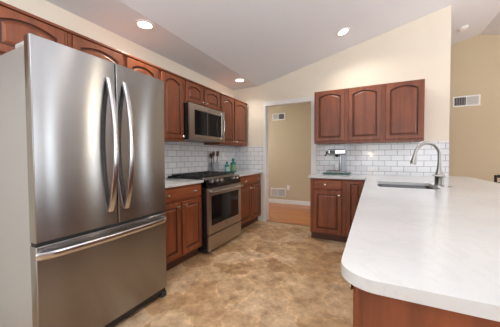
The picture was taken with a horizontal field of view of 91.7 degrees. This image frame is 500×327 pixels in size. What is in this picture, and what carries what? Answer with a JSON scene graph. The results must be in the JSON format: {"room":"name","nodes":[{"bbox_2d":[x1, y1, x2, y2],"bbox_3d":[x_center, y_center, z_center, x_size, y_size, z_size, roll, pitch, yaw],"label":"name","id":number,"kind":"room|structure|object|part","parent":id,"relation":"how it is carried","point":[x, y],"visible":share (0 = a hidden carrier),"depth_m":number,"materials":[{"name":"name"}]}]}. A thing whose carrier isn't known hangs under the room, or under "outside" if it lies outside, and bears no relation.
{"room":"kitchen","nodes":[
{"label":"kitchen","id":0,"kind":"room"},
{"bbox_2d":[0,0,233,143],"bbox_3d":[-2.054,-0.110,1.337,0.120,2.500,7.738,1,2,27],"label":"wall","id":1,"kind":"structure","parent":0,"point":[46,10],"depth_m":2.42,"materials":[{"name":"beige paint"}]},
{"bbox_2d":[0,1,68,55],"bbox_3d":[-1.710,-0.833,1.501,0.329,0.332,0.900,1,2,27],"label":"upper cabinet","id":2,"kind":"object","parent":1,"relation":"attached to","point":[15,23],"visible":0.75,"depth_m":1.58,"materials":[{"name":"brown wood"}]},
{"bbox_3d":[-1.573,-0.987,1.427,0.021,0.020,0.900,1,2,27],"label":"moulding","id":3,"kind":"part","parent":2,"relation":"part of","materials":[{"name":"brown wood"}]},
{"bbox_2d":[67,30,159,78],"bbox_3d":[-1.310,-0.857,2.293,0.329,0.332,0.871,1,2,27],"label":"upper cabinet","id":4,"kind":"object","parent":1,"relation":"attached to","point":[75,40],"visible":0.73,"depth_m":2.11,"materials":[{"name":"brown wood"}]},
{"bbox_3d":[-1.262,-0.848,2.046,0.020,0.284,0.416,1,2,27],"label":"door","id":5,"kind":"part","parent":4,"relation":"part of","materials":[{"name":"brown wood"}]},
{"bbox_3d":[-1.069,-0.860,2.429,0.020,0.284,0.364,1,2,27],"label":"door","id":6,"kind":"part","parent":4,"relation":"part of","materials":[{"name":"brown wood"}]},
{"bbox_2d":[158,67,184,141],"bbox_3d":[-1.011,-0.653,2.853,0.359,0.775,0.383,1,2,27],"label":"upper cabinet","id":7,"kind":"object","parent":1,"relation":"attached to","point":[173,83],"visible":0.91,"depth_m":2.79,"materials":[{"name":"brown wood"}]},
{"bbox_3d":[-0.889,-1.029,2.780,0.021,0.020,0.383,1,2,27],"label":"moulding","id":8,"kind":"part","parent":7,"relation":"part of","materials":[{"name":"brown wood"}]},
{"bbox_2d":[164,142,233,177],"bbox_3d":[-0.870,-0.061,3.534,0.010,0.473,2.523,1,2,27],"label":"backsplash","id":9,"kind":"structure","parent":1,"relation":"attached to","point":[180,157],"depth_m":3.57,"materials":[{"name":"white tile"}]},
{"bbox_2d":[183,78,220,110],"bbox_3d":[-0.748,-0.908,3.368,0.359,0.297,0.783,1,2,27],"label":"upper cabinet","id":10,"kind":"object","parent":1,"relation":"attached to","point":[193,92],"visible":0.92,"depth_m":3.22,"materials":[{"name":"brown wood"}]},
{"bbox_3d":[-0.715,-0.899,3.128,0.020,0.249,0.335,1,2,27],"label":"door","id":11,"kind":"part","parent":10,"relation":"part of","materials":[{"name":"brown wood"}]},
{"bbox_3d":[-0.625,-1.045,3.302,0.021,0.020,0.783,1,2,27],"label":"moulding","id":12,"kind":"part","parent":10,"relation":"part of","materials":[{"name":"brown wood"}]},
{"bbox_2d":[184,102,224,142],"bbox_3d":[-0.695,-0.529,3.353,0.451,0.450,0.777,1,2,27],"label":"microwave","id":13,"kind":"object","parent":10,"relation":"attached to","point":[202,124],"visible":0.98,"depth_m":3.18,"materials":[{"name":"silver metal"}]},
{"bbox_3d":[-0.394,-0.540,3.529,0.074,0.376,0.024,1,2,27],"label":"handle","id":14,"kind":"part","parent":13,"relation":"part of","materials":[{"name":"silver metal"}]},
{"bbox_3d":[-0.540,-0.910,3.474,0.020,0.249,0.360,1,2,27],"label":"door","id":15,"kind":"part","parent":10,"relation":"part of","materials":[{"name":"brown wood"}]},
{"bbox_2d":[204,93,247,146],"bbox_3d":[-0.371,-0.692,4.118,0.359,0.775,0.880,1,2,27],"label":"upper cabinet","id":16,"kind":"object","parent":1,"relation":"attached to","point":[235,110],"visible":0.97,"depth_m":4.04,"materials":[{"name":"brown wood"}]},
{"bbox_3d":[-0.352,-0.682,3.849,0.020,0.727,0.365,1,2,27],"label":"door","id":17,"kind":"part","parent":16,"relation":"part of","materials":[{"name":"brown wood"}]},
{"bbox_3d":[-0.249,-1.068,4.045,0.021,0.020,0.880,1,2,27],"label":"moulding","id":18,"kind":"part","parent":16,"relation":"part of","materials":[{"name":"brown wood"}]},
{"bbox_3d":[-0.158,-0.694,4.234,0.020,0.727,0.432,1,2,27],"label":"door","id":19,"kind":"part","parent":16,"relation":"part of","materials":[{"name":"brown wood"}]},
{"bbox_2d":[113,202,352,326],"bbox_3d":[1.232,1.194,0.659,8.777,0.100,9.422,1,2,27],"label":"floor","id":20,"kind":"structure","parent":0,"point":[270,274],"depth_m":2.22,"materials":[{"name":"tile"}]},
{"bbox_2d":[0,33,166,326],"bbox_3d":[-1.219,0.225,1.793,0.870,1.796,0.887,1,2,27],"label":"refrigerator","id":21,"kind":"object","parent":20,"relation":"on","point":[83,218],"visible":1,"depth_m":1.43,"materials":[{"name":"grey metal"}]},
{"bbox_3d":[-1.030,-0.127,1.447,0.066,1.074,0.451,1,2,27],"label":"door","id":22,"kind":"part","parent":21,"relation":"part of","materials":[{"name":"silver metal"}]},
{"bbox_3d":[-0.928,0.737,1.664,0.066,0.627,0.882,1,2,27],"label":"freezer drawer","id":23,"kind":"part","parent":21,"relation":"part of","materials":[{"name":"silver metal"}]},
{"bbox_3d":[-0.879,0.471,1.626,0.068,0.038,0.882,1,2,27],"label":"handle","id":24,"kind":"part","parent":21,"relation":"part of","materials":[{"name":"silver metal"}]},
{"bbox_3d":[-0.889,-0.120,1.571,0.086,0.872,0.036,1,2,27],"label":"handle","id":25,"kind":"part","parent":21,"relation":"part of","materials":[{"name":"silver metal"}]},
{"bbox_3d":[-0.837,-0.123,1.673,0.086,0.872,0.036,1,2,27],"label":"handle","id":26,"kind":"part","parent":21,"relation":"part of","materials":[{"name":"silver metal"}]},
{"bbox_3d":[-0.829,-0.139,1.843,0.066,1.074,0.425,1,2,27],"label":"door","id":27,"kind":"part","parent":21,"relation":"part of","materials":[{"name":"silver metal"}]},
{"bbox_2d":[164,183,201,270],"bbox_3d":[-0.985,0.665,2.650,0.606,0.866,0.802,1,2,27],"label":"base cabinet","id":28,"kind":"object","parent":20,"relation":"on","point":[183,204],"visible":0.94,"depth_m":2.59,"materials":[{"name":"brown wood"}]},
{"bbox_3d":[-0.808,0.696,2.420,0.020,0.565,0.319,1,2,27],"label":"door","id":29,"kind":"part","parent":28,"relation":"part of","materials":[{"name":"brown wood"}]},
{"bbox_3d":[-0.730,0.317,2.567,0.020,0.133,0.673,1,2,27],"label":"drawer","id":30,"kind":"part","parent":28,"relation":"part of","materials":[{"name":"brown wood"}]},
{"bbox_2d":[165,178,203,187],"bbox_3d":[-0.988,0.217,2.638,0.592,0.030,0.802,1,2,27],"label":"countertop","id":31,"kind":"structure","parent":28,"relation":"on","point":[169,182],"depth_m":2.69,"materials":[{"name":"white stone"}]},
{"bbox_3d":[-0.649,0.686,2.733,0.020,0.565,0.324,1,2,27],"label":"door","id":32,"kind":"part","parent":28,"relation":"part of","materials":[{"name":"brown wood"}]},
{"bbox_2d":[167,171,243,252],"bbox_3d":[-0.571,0.604,3.338,0.704,0.945,0.793,1,2,27],"label":"gas range","id":33,"kind":"object","parent":20,"relation":"on","point":[220,191],"visible":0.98,"depth_m":3.08,"materials":[{"name":"silver metal"}]},
{"bbox_2d":[167,174,229,179],"bbox_3d":[-0.637,0.164,3.357,0.561,0.026,0.793,1,2,27],"label":"cooktop","id":34,"kind":"object","parent":33,"relation":"in","point":[176,176],"depth_m":3.07,"materials":[{"name":"black glass"}]},
{"bbox_3d":[-0.349,0.226,3.214,0.082,0.104,0.793,1,2,27],"label":"control panel","id":35,"kind":"part","parent":33,"relation":"part of","materials":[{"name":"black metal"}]},
{"bbox_3d":[-0.319,0.945,3.220,0.026,0.186,0.787,1,2,27],"label":"storage drawer","id":36,"kind":"part","parent":33,"relation":"part of","materials":[{"name":"silver metal"}]},
{"bbox_3d":[-0.321,0.565,3.210,0.026,0.556,0.789,1,2,27],"label":"oven door","id":37,"kind":"part","parent":33,"relation":"part of","materials":[{"name":"silver metal"}]},
{"bbox_3d":[-0.285,0.327,3.184,0.060,0.026,0.733,1,2,27],"label":"handle","id":38,"kind":"part","parent":33,"relation":"part of","materials":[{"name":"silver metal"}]},
{"bbox_2d":[240,174,260,228],"bbox_3d":[-0.237,0.619,4.128,0.606,0.866,0.906,1,2,27],"label":"base cabinet","id":39,"kind":"object","parent":20,"relation":"on","point":[251,190],"visible":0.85,"depth_m":4.02,"materials":[{"name":"brown wood"}]},
{"bbox_3d":[-0.092,0.652,3.834,0.020,0.565,0.460,1,2,27],"label":"door","id":40,"kind":"part","parent":39,"relation":"part of","materials":[{"name":"brown wood"}]},
{"bbox_2d":[230,171,262,176],"bbox_3d":[-0.240,0.171,4.115,0.592,0.030,0.909,1,2,27],"label":"countertop","id":41,"kind":"structure","parent":39,"relation":"on","point":[240,173],"depth_m":4.15,"materials":[{"name":"white stone"}]},
{"bbox_2d":[210,162,218,170],"bbox_3d":[-0.566,0.070,3.916,0.144,0.185,0.144,1,2,27],"label":"utensil holder","id":42,"kind":"object","parent":41,"relation":"on","point":[214,165],"visible":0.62,"depth_m":3.85,"materials":[{"name":"white ceramic"}]},
{"bbox_2d":[225,161,229,171],"bbox_3d":[-0.397,0.059,4.202,0.087,0.190,0.063,-1,2,-8],"label":"soap bottle","id":43,"kind":"object","parent":41,"relation":"on","point":[227,167],"visible":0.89,"depth_m":4.18,"materials":[{"name":"teal"}]},
{"bbox_2d":[230,158,235,171],"bbox_3d":[-0.297,0.029,4.300,0.106,0.244,0.076,-1,2,-8],"label":"soap bottle","id":44,"kind":"object","parent":41,"relation":"on","point":[232,164],"visible":0.97,"depth_m":4.27,"materials":[{"name":"teal"}]},
{"bbox_3d":[-0.005,0.273,3.999,0.020,0.133,0.855,1,2,27],"label":"drawer","id":45,"kind":"part","parent":39,"relation":"part of","materials":[{"name":"brown wood"}]},
{"bbox_3d":[0.107,0.640,4.229,0.020,0.565,0.365,1,2,27],"label":"door","id":46,"kind":"part","parent":39,"relation":"part of","materials":[{"name":"brown wood"}]},
{"bbox_2d":[310,178,364,242],"bbox_3d":[1.285,0.629,3.509,0.700,0.866,0.637,1,2,27],"label":"base cabinet","id":47,"kind":"object","parent":20,"relation":"on","point":[333,202],"visible":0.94,"depth_m":3.28,"materials":[{"name":"brown wood"}]},
{"bbox_3d":[1.052,0.288,3.306,0.378,0.133,0.020,1,2,27],"label":"drawer","id":48,"kind":"part","parent":47,"relation":"part of","materials":[{"name":"brown wood"}]},
{"bbox_3d":[1.053,0.661,3.316,0.378,0.565,0.020,1,2,27],"label":"door","id":49,"kind":"part","parent":47,"relation":"part of","materials":[{"name":"brown wood"}]},
{"bbox_3d":[1.361,0.586,3.158,0.208,0.721,0.020,1,2,27],"label":"door","id":50,"kind":"part","parent":47,"relation":"part of","materials":[{"name":"brown wood"}]},
{"bbox_2d":[349,283,499,326],"bbox_3d":[1.310,0.673,1.951,0.731,0.866,3.396,1,2,27],"label":"base cabinet","id":51,"kind":"object","parent":20,"relation":"on","point":[369,309],"visible":0.03,"depth_m":0.53,"materials":[{"name":"brown wood"}]},
{"bbox_3d":[0.333,0.658,0.737,0.020,0.725,0.316,1,2,27],"label":"door","id":52,"kind":"part","parent":51,"relation":"part of","materials":[{"name":"brown wood"}]},
{"bbox_2d":[308,173,499,321],"bbox_3d":[1.222,0.223,2.042,1.958,0.030,3.557,1,2,27],"label":"countertop","id":53,"kind":"structure","parent":51,"relation":"on","point":[439,246],"depth_m":0.76,"materials":[{"name":"white stone"}]},
{"bbox_2d":[323,172,350,174],"bbox_3d":[1.316,0.149,3.675,0.380,0.024,0.260,1,2,27],"label":"serving tray","id":54,"kind":"object","parent":53,"relation":"on","point":[346,173],"visible":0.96,"depth_m":3.56,"materials":[{"name":"teal"}]},
{"bbox_2d":[324,149,346,172],"bbox_3d":[1.294,-0.040,3.681,0.308,0.352,0.190,1,2,27],"label":"coffee maker","id":55,"kind":"object","parent":54,"relation":"on","point":[342,152],"visible":1,"depth_m":3.58,"materials":[{"name":"silver metal"}]},
{"bbox_2d":[334,163,339,170],"bbox_3d":[1.311,0.053,3.667,0.096,0.105,0.080,-1,2,-29],"label":"coffee mug","id":56,"kind":"object","parent":55,"relation":"on","point":[336,165],"visible":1,"depth_m":3.64,"materials":[{"name":"white ceramic"}]},
{"bbox_2d":[377,184,432,188],"bbox_3d":[1.462,0.335,2.297,0.482,0.212,0.574,1,2,27],"label":"sink","id":57,"kind":"object","parent":53,"relation":"in","point":[379,185],"visible":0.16,"depth_m":2.52,"materials":[{"name":"grey metal"}]},
{"bbox_2d":[410,141,444,185],"bbox_3d":[1.594,0.002,2.173,0.298,0.400,0.102,0,2,1],"label":"kitchen faucet","id":58,"kind":"object","parent":53,"relation":"on","point":[439,175],"visible":1,"depth_m":2.17,"materials":[{"name":"silver metal"}]},
{"bbox_3d":[1.595,-0.093,2.181,0.244,0.210,0.028,0,2,1],"label":"spout","id":59,"kind":"part","parent":58,"relation":"part of","materials":[{"name":"silver metal"}]},
{"bbox_3d":[0.577,0.671,0.420,0.658,0.765,0.004,1,2,27],"label":"panel","id":60,"kind":"part","parent":51,"relation":"part of","materials":[{"name":"brown wood"}]},
{"bbox_2d":[494,175,499,182],"bbox_3d":[3.838,0.603,3.612,0.466,0.891,0.486,1,2,27],"label":"dining chair","id":61,"kind":"object","parent":20,"relation":"on","point":[496,177],"visible":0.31,"depth_m":3.49,"materials":[{"name":"black wood"}]},
{"bbox_2d":[45,0,499,89],"bbox_3d":[1.194,-1.785,0.530,8.977,1.042,9.522,1,2,27],"label":"ceiling","id":62,"kind":"structure","parent":0,"point":[258,42],"depth_m":2.87,"materials":[{"name":"white paint"}]},
{"bbox_2d":[134,19,154,29],"bbox_3d":[-1.010,-1.330,2.331,0.180,0.008,0.180,1,2,27],"label":"recessed light","id":63,"kind":"object","parent":62,"relation":"in","point":[143,24],"visible":1,"depth_m":2.32,"materials":[{"name":"white paint"}]},
{"bbox_2d":[234,78,244,81],"bbox_3d":[-0.171,-1.382,4.035,0.180,0.008,0.180,1,2,27],"label":"recessed light","id":64,"kind":"object","parent":62,"relation":"in","point":[238,79],"visible":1,"depth_m":4.04,"materials":[{"name":"white paint"}]},
{"bbox_2d":[336,27,349,35],"bbox_3d":[1.224,-1.731,3.193,0.174,0.048,0.179,0,2,21],"label":"ceiling light","id":65,"kind":"object","parent":62,"relation":"attached to","point":[343,31],"visible":1,"depth_m":3.18,"materials":[{"name":"white paint"}]},
{"bbox_2d":[458,25,468,31],"bbox_3d":[3.395,-2.146,3.866,0.137,0.068,0.139,1,2,33],"label":"smoke detector","id":66,"kind":"object","parent":62,"relation":"attached to","point":[463,28],"visible":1,"depth_m":3.83,"materials":[{"name":"white plastic"}]},
{"bbox_2d":[234,5,451,220],"bbox_3d":[1.176,-0.517,3.964,3.267,3.133,0.115,1,2,27],"label":"wall","id":67,"kind":"structure","parent":0,"point":[420,48],"depth_m":3.47,"materials":[{"name":"beige paint"}]},
{"bbox_2d":[266,220,309,226],"bbox_3d":[0.661,1.042,4.231,0.835,0.006,0.050,1,2,27],"label":"trim","id":68,"kind":"structure","parent":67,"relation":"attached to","point":[266,220],"depth_m":4.21,"materials":[{"name":"brown wood"}]},
{"bbox_2d":[263,96,315,220],"bbox_3d":[0.688,-0.027,4.226,0.930,2.143,0.151,1,2,27],"label":"door frame","id":69,"kind":"structure","parent":67,"relation":"in","point":[304,100],"depth_m":4.34,"materials":[{"name":"white paint"}]},
{"bbox_2d":[234,141,448,175],"bbox_3d":[1.155,-0.077,3.918,3.257,0.465,0.010,1,2,27],"label":"backsplash","id":70,"kind":"structure","parent":67,"relation":"attached to","point":[362,158],"depth_m":3.56,"materials":[{"name":"white tile"}]},
{"bbox_2d":[314,79,424,144],"bbox_3d":[1.641,-0.681,3.473,1.362,0.771,0.328,1,2,27],"label":"upper cabinet","id":71,"kind":"object","parent":67,"relation":"attached to","point":[388,112],"visible":1,"depth_m":3.29,"materials":[{"name":"brown wood"}]},
{"bbox_3d":[1.161,-0.690,3.543,0.406,0.729,0.020,1,2,27],"label":"door","id":72,"kind":"part","parent":71,"relation":"part of","materials":[{"name":"brown wood"}]},
{"bbox_3d":[1.571,-0.686,3.336,0.405,0.729,0.020,1,2,27],"label":"door","id":73,"kind":"part","parent":71,"relation":"part of","materials":[{"name":"brown wood"}]},
{"bbox_3d":[1.981,-0.682,3.128,0.410,0.729,0.020,1,2,27],"label":"door","id":74,"kind":"part","parent":71,"relation":"part of","materials":[{"name":"brown wood"}]},
{"bbox_2d":[268,35,499,201],"bbox_3d":[3.332,-0.646,4.777,8.777,3.323,0.120,1,2,27],"label":"wall","id":75,"kind":"structure","parent":0,"point":[474,131],"depth_m":4.43,"materials":[{"name":"beige paint"}]},
{"bbox_2d":[271,188,285,196],"bbox_3d":[0.704,0.725,6.076,0.405,0.215,0.010,1,2,27],"label":"air vent","id":76,"kind":"object","parent":75,"relation":"in","point":[277,192],"visible":1,"depth_m":6.07,"materials":[{"name":"white plastic"}]},
{"bbox_2d":[272,113,284,120],"bbox_3d":[0.708,-1.160,6.015,0.335,0.170,0.010,1,2,27],"label":"air vent","id":77,"kind":"object","parent":75,"relation":"in","point":[278,116],"visible":1,"depth_m":6.01,"materials":[{"name":"white plastic"}]},
{"bbox_2d":[269,198,309,205],"bbox_3d":[3.309,0.967,4.763,8.777,0.100,0.014,1,2,27],"label":"baseboard","id":78,"kind":"structure","parent":75,"relation":"attached to","point":[306,203],"depth_m":5.93,"materials":[{"name":"white paint"}]},
{"bbox_2d":[452,94,480,106],"bbox_3d":[3.914,-1.131,4.394,0.390,0.190,0.010,1,2,27],"label":"air vent","id":79,"kind":"object","parent":75,"relation":"in","point":[471,100],"visible":1,"depth_m":4.39,"materials":[{"name":"white plastic"}]},
{"bbox_2d":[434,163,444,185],"bbox_3d":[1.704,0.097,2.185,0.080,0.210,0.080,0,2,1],"label":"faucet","id":80,"kind":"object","parent":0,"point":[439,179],"depth_m":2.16,"materials":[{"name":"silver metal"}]}
]}

